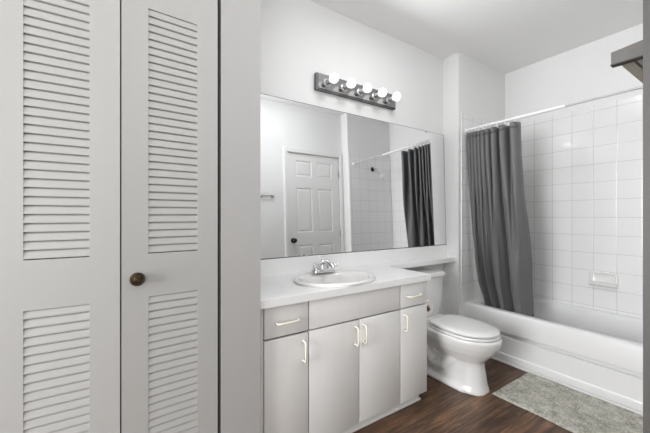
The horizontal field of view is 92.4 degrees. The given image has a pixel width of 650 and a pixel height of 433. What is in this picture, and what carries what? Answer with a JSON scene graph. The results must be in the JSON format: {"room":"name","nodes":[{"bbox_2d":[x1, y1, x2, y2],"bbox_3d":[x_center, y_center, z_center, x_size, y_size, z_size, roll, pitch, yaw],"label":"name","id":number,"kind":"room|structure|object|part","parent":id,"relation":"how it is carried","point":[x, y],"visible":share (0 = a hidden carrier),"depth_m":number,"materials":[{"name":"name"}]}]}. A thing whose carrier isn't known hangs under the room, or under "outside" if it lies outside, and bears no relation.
{"room":"bathroom","nodes":[
{"label":"bathroom","id":0,"kind":"room"},
{"bbox_2d":[218,0,259,432],"bbox_3d":[-2.067,-0.139,0.518,3.911,2.668,0.543,0,0,-33],"label":"wall","id":1,"kind":"structure","parent":0,"point":[238,20],"depth_m":1.31,"materials":[{"name":"grey paint"}]},
{"bbox_2d":[0,0,119,432],"bbox_3d":[-0.854,0.133,1.002,0.327,2.100,0.034,0,0,-31],"label":"door","id":2,"kind":"structure","parent":1,"relation":"in","point":[60,59],"depth_m":0.99,"materials":[{"name":"grey paint"}]},
{"bbox_3d":[-0.851,-0.311,0.995,0.161,0.886,0.018,0,0,-31],"label":"louver panel","id":3,"kind":"part","parent":2,"relation":"part of","materials":[{"name":"grey paint"}]},
{"bbox_3d":[-0.851,0.678,0.995,0.161,0.789,0.018,0,0,-31],"label":"louver panel","id":4,"kind":"part","parent":2,"relation":"part of","materials":[{"name":"grey paint"}]},
{"bbox_2d":[121,0,217,432],"bbox_3d":[-0.570,0.133,1.171,0.327,2.100,0.062,0,0,-36],"label":"door","id":5,"kind":"structure","parent":1,"relation":"in","point":[169,48],"depth_m":1.16,"materials":[{"name":"grey paint"}]},
{"bbox_3d":[-0.656,0.220,1.089,0.048,0.048,0.028,0,0,-36],"label":"knob","id":6,"kind":"part","parent":5,"relation":"part of","materials":[{"name":"brown metal"}]},
{"bbox_3d":[-0.572,-0.311,1.177,0.167,0.886,0.018,0,0,-36],"label":"louver panel","id":7,"kind":"part","parent":5,"relation":"part of","materials":[{"name":"grey paint"}]},
{"bbox_3d":[-0.572,0.678,1.177,0.167,0.789,0.018,0,0,-36],"label":"louver panel","id":8,"kind":"part","parent":5,"relation":"part of","materials":[{"name":"grey paint"}]},
{"bbox_2d":[120,0,442,432],"bbox_3d":[-1.064,-0.139,1.566,6.956,2.668,0.110,0,0,-33],"label":"wall","id":9,"kind":"structure","parent":0,"point":[299,39],"depth_m":2.26,"materials":[{"name":"white paint"}]},
{"bbox_2d":[260,245,445,277],"bbox_3d":[0.276,0.321,2.356,2.018,0.108,0.035,0,0,-33],"label":"backsplash","id":10,"kind":"structure","parent":9,"relation":"attached to","point":[292,265],"depth_m":2.28,"materials":[{"name":"white laminate"}]},
{"bbox_2d":[260,93,445,259],"bbox_3d":[0.277,-0.246,2.357,2.018,1.031,0.036,0,0,-33],"label":"wall mirror","id":11,"kind":"object","parent":9,"relation":"attached to","point":[332,181],"visible":0.82,"depth_m":2.26,"materials":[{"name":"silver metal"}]},
{"bbox_2d":[314,72,400,109],"bbox_3d":[0.285,-0.926,2.293,0.758,0.114,0.151,0,0,-33],"label":"vanity light","id":12,"kind":"object","parent":9,"relation":"attached to","point":[331,84],"visible":1,"depth_m":2.27,"materials":[{"name":"grey metal"}]},
{"bbox_2d":[324,79,330,86],"bbox_3d":[0.027,-0.926,2.146,0.056,0.056,0.050,0,0,-33],"label":"socket","id":13,"kind":"object","parent":12,"relation":"attached to","point":[327,83],"depth_m":2.15,"materials":[{"name":"grey metal"}]},
{"bbox_3d":[0.059,-0.926,2.097,0.066,0.066,0.070,0,0,-33],"label":"light bulb","id":14,"kind":"part","parent":12,"relation":"part of","materials":[{"name":"white glass"}]},
{"bbox_2d":[341,83,348,91],"bbox_3d":[0.151,-0.926,2.227,0.056,0.056,0.050,0,0,-33],"label":"socket","id":15,"kind":"object","parent":12,"relation":"attached to","point":[344,88],"depth_m":2.23,"materials":[{"name":"grey metal"}]},
{"bbox_3d":[0.183,-0.926,2.178,0.066,0.066,0.070,0,0,-33],"label":"light bulb","id":16,"kind":"part","parent":12,"relation":"part of","materials":[{"name":"white glass"}]},
{"bbox_2d":[357,88,364,95],"bbox_3d":[0.275,-0.926,2.308,0.056,0.056,0.050,0,0,-33],"label":"socket","id":17,"kind":"object","parent":12,"relation":"attached to","point":[360,92],"depth_m":2.31,"materials":[{"name":"grey metal"}]},
{"bbox_3d":[0.307,-0.926,2.259,0.066,0.066,0.070,0,0,-33],"label":"light bulb","id":18,"kind":"part","parent":12,"relation":"part of","materials":[{"name":"white glass"}]},
{"bbox_2d":[372,92,379,99],"bbox_3d":[0.399,-0.926,2.389,0.056,0.056,0.050,0,0,-33],"label":"socket","id":19,"kind":"object","parent":12,"relation":"attached to","point":[375,96],"depth_m":2.40,"materials":[{"name":"grey metal"}]},
{"bbox_3d":[0.431,-0.926,2.340,0.066,0.066,0.070,0,0,-33],"label":"light bulb","id":20,"kind":"part","parent":12,"relation":"part of","materials":[{"name":"white glass"}]},
{"bbox_2d":[386,96,393,103],"bbox_3d":[0.522,-0.926,2.470,0.056,0.056,0.050,0,0,-33],"label":"socket","id":21,"kind":"object","parent":12,"relation":"attached to","point":[389,99],"depth_m":2.47,"materials":[{"name":"grey metal"}]},
{"bbox_3d":[0.555,-0.926,2.421,0.066,0.066,0.070,0,0,-33],"label":"light bulb","id":22,"kind":"part","parent":12,"relation":"part of","materials":[{"name":"white glass"}]},
{"bbox_2d":[443,52,504,314],"bbox_3d":[1.490,-0.139,3.080,0.803,2.668,0.156,0,0,-33],"label":"wall","id":23,"kind":"structure","parent":0,"point":[471,87],"depth_m":2.87,"materials":[{"name":"white paint"}]},
{"bbox_2d":[461,113,498,315],"bbox_3d":[1.547,0.132,3.019,0.759,2.125,0.008,0,0,-33],"label":"tile","id":24,"kind":"structure","parent":23,"relation":"attached to","point":[470,288],"depth_m":2.85,"materials":[{"name":"white tile"}]},
{"bbox_2d":[310,0,642,73],"bbox_3d":[0.072,-1.513,-0.169,6.956,0.080,4.258,0,0,-33],"label":"ceiling","id":25,"kind":"structure","parent":0,"point":[506,36],"depth_m":2.37,"materials":[{"name":"white paint"}]},
{"bbox_2d":[353,358,621,432],"bbox_3d":[0.072,1.225,-0.169,6.956,0.060,4.258,0,0,-33],"label":"floor","id":26,"kind":"structure","parent":0,"point":[442,408],"depth_m":1.88,"materials":[{"name":"brown wood"}]},
{"bbox_2d":[260,281,426,432],"bbox_3d":[0.051,0.803,1.904,1.147,0.783,0.542,0,0,-33],"label":"vanity cabinet","id":27,"kind":"object","parent":26,"relation":"on","point":[347,363],"visible":0.96,"depth_m":1.64,"materials":[{"name":"white wood"}]},
{"bbox_3d":[-0.183,0.489,1.478,0.227,0.143,0.018,0,0,-33],"label":"drawer","id":28,"kind":"part","parent":27,"relation":"part of","materials":[{"name":"white laminate"}]},
{"bbox_3d":[-0.183,0.852,1.478,0.227,0.564,0.018,0,0,-33],"label":"door","id":29,"kind":"part","parent":27,"relation":"part of","materials":[{"name":"white laminate"}]},
{"bbox_3d":[-0.169,0.495,1.456,0.125,0.010,0.034,0,0,-33],"label":"handle","id":30,"kind":"part","parent":27,"relation":"part of","materials":[{"name":"beige plastic"}]},
{"bbox_3d":[-0.098,0.655,1.503,0.010,0.106,0.033,0,0,-33],"label":"handle","id":31,"kind":"part","parent":27,"relation":"part of","materials":[{"name":"beige plastic"}]},
{"bbox_3d":[0.049,0.852,1.629,0.312,0.565,0.018,0,0,-33],"label":"door","id":32,"kind":"part","parent":27,"relation":"part of","materials":[{"name":"white laminate"}]},
{"bbox_3d":[0.173,0.650,1.680,0.010,0.106,0.033,0,0,-33],"label":"handle","id":33,"kind":"part","parent":27,"relation":"part of","materials":[{"name":"beige plastic"}]},
{"bbox_2d":[260,245,455,308],"bbox_3d":[0.413,0.339,2.147,2.020,0.144,0.535,0,0,-33],"label":"countertop","id":34,"kind":"structure","parent":27,"relation":"on","point":[278,287],"depth_m":2.00,"materials":[{"name":"white laminate"}]},
{"bbox_2d":[311,256,338,273],"bbox_3d":[0.013,0.305,1.948,0.180,0.102,0.157,0,0,-33],"label":"faucet","id":35,"kind":"object","parent":34,"relation":"on","point":[325,266],"visible":1,"depth_m":1.95,"materials":[{"name":"silver metal"}]},
{"bbox_3d":[-0.054,0.316,1.940,0.047,0.040,0.082,0,0,-6],"label":"lever","id":36,"kind":"part","parent":35,"relation":"part of","materials":[{"name":"silver metal"}]},
{"bbox_3d":[0.013,0.303,1.946,0.052,0.070,0.154,0,0,-33],"label":"spout","id":37,"kind":"part","parent":35,"relation":"part of","materials":[{"name":"silver metal"}]},
{"bbox_2d":[294,270,375,287],"bbox_3d":[0.063,0.440,1.841,0.513,0.170,0.412,0,0,-33],"label":"sink","id":38,"kind":"object","parent":34,"relation":"in","point":[338,278],"visible":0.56,"depth_m":1.93,"materials":[{"name":"white porcelain"},{"name":"chrome"}]},
{"bbox_3d":[0.221,0.650,1.711,0.010,0.106,0.033,0,0,-33],"label":"handle","id":39,"kind":"part","parent":27,"relation":"part of","materials":[{"name":"beige plastic"}]},
{"bbox_3d":[0.317,0.852,1.805,0.312,0.565,0.018,0,0,-33],"label":"door","id":40,"kind":"part","parent":27,"relation":"part of","materials":[{"name":"white laminate"}]},
{"bbox_3d":[0.152,1.187,1.722,1.117,0.016,0.010,0,0,-33],"label":"moulding","id":41,"kind":"part","parent":27,"relation":"part of","materials":[{"name":"white laminate"}]},
{"bbox_3d":[0.492,0.650,1.889,0.010,0.106,0.033,0,0,-33],"label":"handle","id":42,"kind":"part","parent":27,"relation":"part of","materials":[{"name":"beige plastic"}]},
{"bbox_3d":[0.554,0.852,1.961,0.240,0.565,0.018,0,0,-33],"label":"door","id":43,"kind":"part","parent":27,"relation":"part of","materials":[{"name":"white laminate"}]},
{"bbox_3d":[0.554,0.489,1.961,0.240,0.143,0.018,0,0,-33],"label":"drawer","id":44,"kind":"part","parent":27,"relation":"part of","materials":[{"name":"white laminate"}]},
{"bbox_3d":[0.562,0.495,1.934,0.125,0.010,0.034,0,0,-33],"label":"handle","id":45,"kind":"part","parent":27,"relation":"part of","materials":[{"name":"beige plastic"}]},
{"bbox_2d":[412,268,501,395],"bbox_3d":[0.916,0.827,2.332,0.452,0.736,0.767,0,0,-33],"label":"toilet","id":46,"kind":"object","parent":26,"relation":"on","point":[459,347],"visible":0.73,"depth_m":2.15,"materials":[{"name":"white ceramic"}]},
{"bbox_3d":[0.767,0.480,2.560,0.452,0.042,0.222,0,0,-33],"label":"tank lid","id":47,"kind":"part","parent":46,"relation":"part of","materials":[{"name":"white ceramic"}]},
{"bbox_3d":[0.764,0.657,2.565,0.424,0.313,0.202,0,0,-33],"label":"tank","id":48,"kind":"part","parent":46,"relation":"part of","materials":[{"name":"white ceramic"}]},
{"bbox_3d":[0.922,1.005,2.325,0.374,0.380,0.748,0,0,-33],"label":"bowl","id":49,"kind":"part","parent":46,"relation":"part of","materials":[{"name":"white ceramic"}]},
{"bbox_3d":[0.993,0.781,2.216,0.352,0.035,0.458,0,0,-33],"label":"seat lid","id":50,"kind":"part","parent":46,"relation":"part of","materials":[{"name":"white plastic"}]},
{"bbox_3d":[0.994,0.804,2.215,0.354,0.020,0.460,0,0,-33],"label":"seat","id":51,"kind":"part","parent":46,"relation":"part of","materials":[{"name":"white plastic"}]},
{"bbox_2d":[464,297,642,415],"bbox_3d":[1.921,0.988,2.473,0.730,0.415,1.314,0,0,-33],"label":"bathtub","id":52,"kind":"object","parent":26,"relation":"on","point":[598,354],"visible":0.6,"depth_m":2.26,"materials":[{"name":"white ceramic"}]},
{"bbox_2d":[467,297,642,344],"bbox_3d":[1.940,0.950,2.486,0.684,0.340,1.314,0,0,-33],"label":"basin","id":53,"kind":"object","parent":52,"relation":"in","point":[619,327],"depth_m":2.55,"materials":[{"name":"white ceramic"}]},
{"bbox_2d":[492,373,642,432],"bbox_3d":[1.541,1.184,1.910,0.510,0.022,0.770,0,0,-33],"label":"bath mat","id":54,"kind":"object","parent":26,"relation":"on","point":[574,411],"visible":0.99,"depth_m":1.92,"materials":[{"name":"grey woven fabric"}]},
{"bbox_2d":[505,23,642,124],"bbox_3d":[2.936,-0.139,1.707,0.110,2.668,4.038,0,0,-33],"label":"wall","id":55,"kind":"structure","parent":0,"point":[584,72],"depth_m":2.75,"materials":[{"name":"white paint"}]},
{"bbox_2d":[508,94,642,317],"bbox_3d":[2.230,-0.068,2.676,0.008,1.725,1.332,0,0,-33],"label":"wall tile","id":56,"kind":"structure","parent":55,"relation":"attached to","point":[583,167],"depth_m":2.66,"materials":[{"name":"white tile"}]},
{"bbox_2d":[588,271,618,288],"bbox_3d":[2.270,0.522,2.549,0.065,0.116,0.180,0,0,-33],"label":"soap dish","id":57,"kind":"object","parent":56,"relation":"attached to","point":[603,279],"visible":1,"depth_m":2.55,"materials":[{"name":"white ceramic"}]},
{"bbox_2d":[588,280,617,288],"bbox_3d":[2.269,0.559,2.549,0.063,0.042,0.172,0,0,-33],"label":"tray","id":58,"kind":"object","parent":57,"relation":"on","point":[604,283],"depth_m":2.53,"materials":[{"name":"white"}]},
{"bbox_3d":[0.636,0.605,2.117,0.064,0.044,0.143,0,0,-33],"label":"toilet paper holder","id":59,"kind":"object","parent":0,"visible":0},
{"bbox_2d":[427,300,432,316],"bbox_3d":[0.663,0.618,2.123,0.108,0.108,0.100,0,0,-33],"label":"toilet paper roll","id":60,"kind":"object","parent":59,"relation":"on","point":[429,303],"visible":0.34,"depth_m":2.09,"materials":[{"name":"white paper"}]},
{"bbox_3d":[1.732,-0.139,1.407,2.233,2.668,0.245,0,0,-33],"label":"wall","id":61,"kind":"structure","parent":0,"visible":0},
{"bbox_2d":[610,40,642,82],"bbox_3d":[0.711,-0.328,0.678,0.242,0.036,0.076,0,0,-33],"label":"wall shelf","id":62,"kind":"object","parent":61,"relation":"attached to","point":[630,57],"visible":0.85,"depth_m":0.63,"materials":[{"name":"grey-brown paint"},{"name":"wood"}]},
{"bbox_2d":[643,0,649,432],"bbox_3d":[0.682,-0.139,0.590,0.387,2.668,0.038,0,0,-33],"label":"trim","id":63,"kind":"structure","parent":61,"relation":"attached to","point":[646,3],"depth_m":0.50,"materials":[{"name":"grey paint"}]},
{"bbox_3d":[2.267,0.132,1.909,0.772,2.125,0.008,0,0,-33],"label":"wall tile","id":64,"kind":"structure","parent":0,"visible":0},
{"bbox_2d":[465,85,642,132],"bbox_3d":[1.651,-0.781,2.297,0.042,0.041,1.314,0,0,-33],"label":"shower rod","id":65,"kind":"object","parent":64,"relation":"attached to","point":[638,87],"visible":0.9,"depth_m":2.26,"materials":[{"name":"white metal"}]},
{"label":"curtain ring","id":66,"kind":"object","parent":65,"relation":"hanging from","visible":0},
{"bbox_2d":[466,121,533,316],"bbox_3d":[1.484,0.037,2.677,0.244,1.567,0.496,0,0,-33],"label":"shower curtain","id":67,"kind":"object","parent":66,"relation":"hanging from","point":[500,226],"visible":0.99,"depth_m":2.63,"materials":[{"name":"grey fabric"}]}
]}

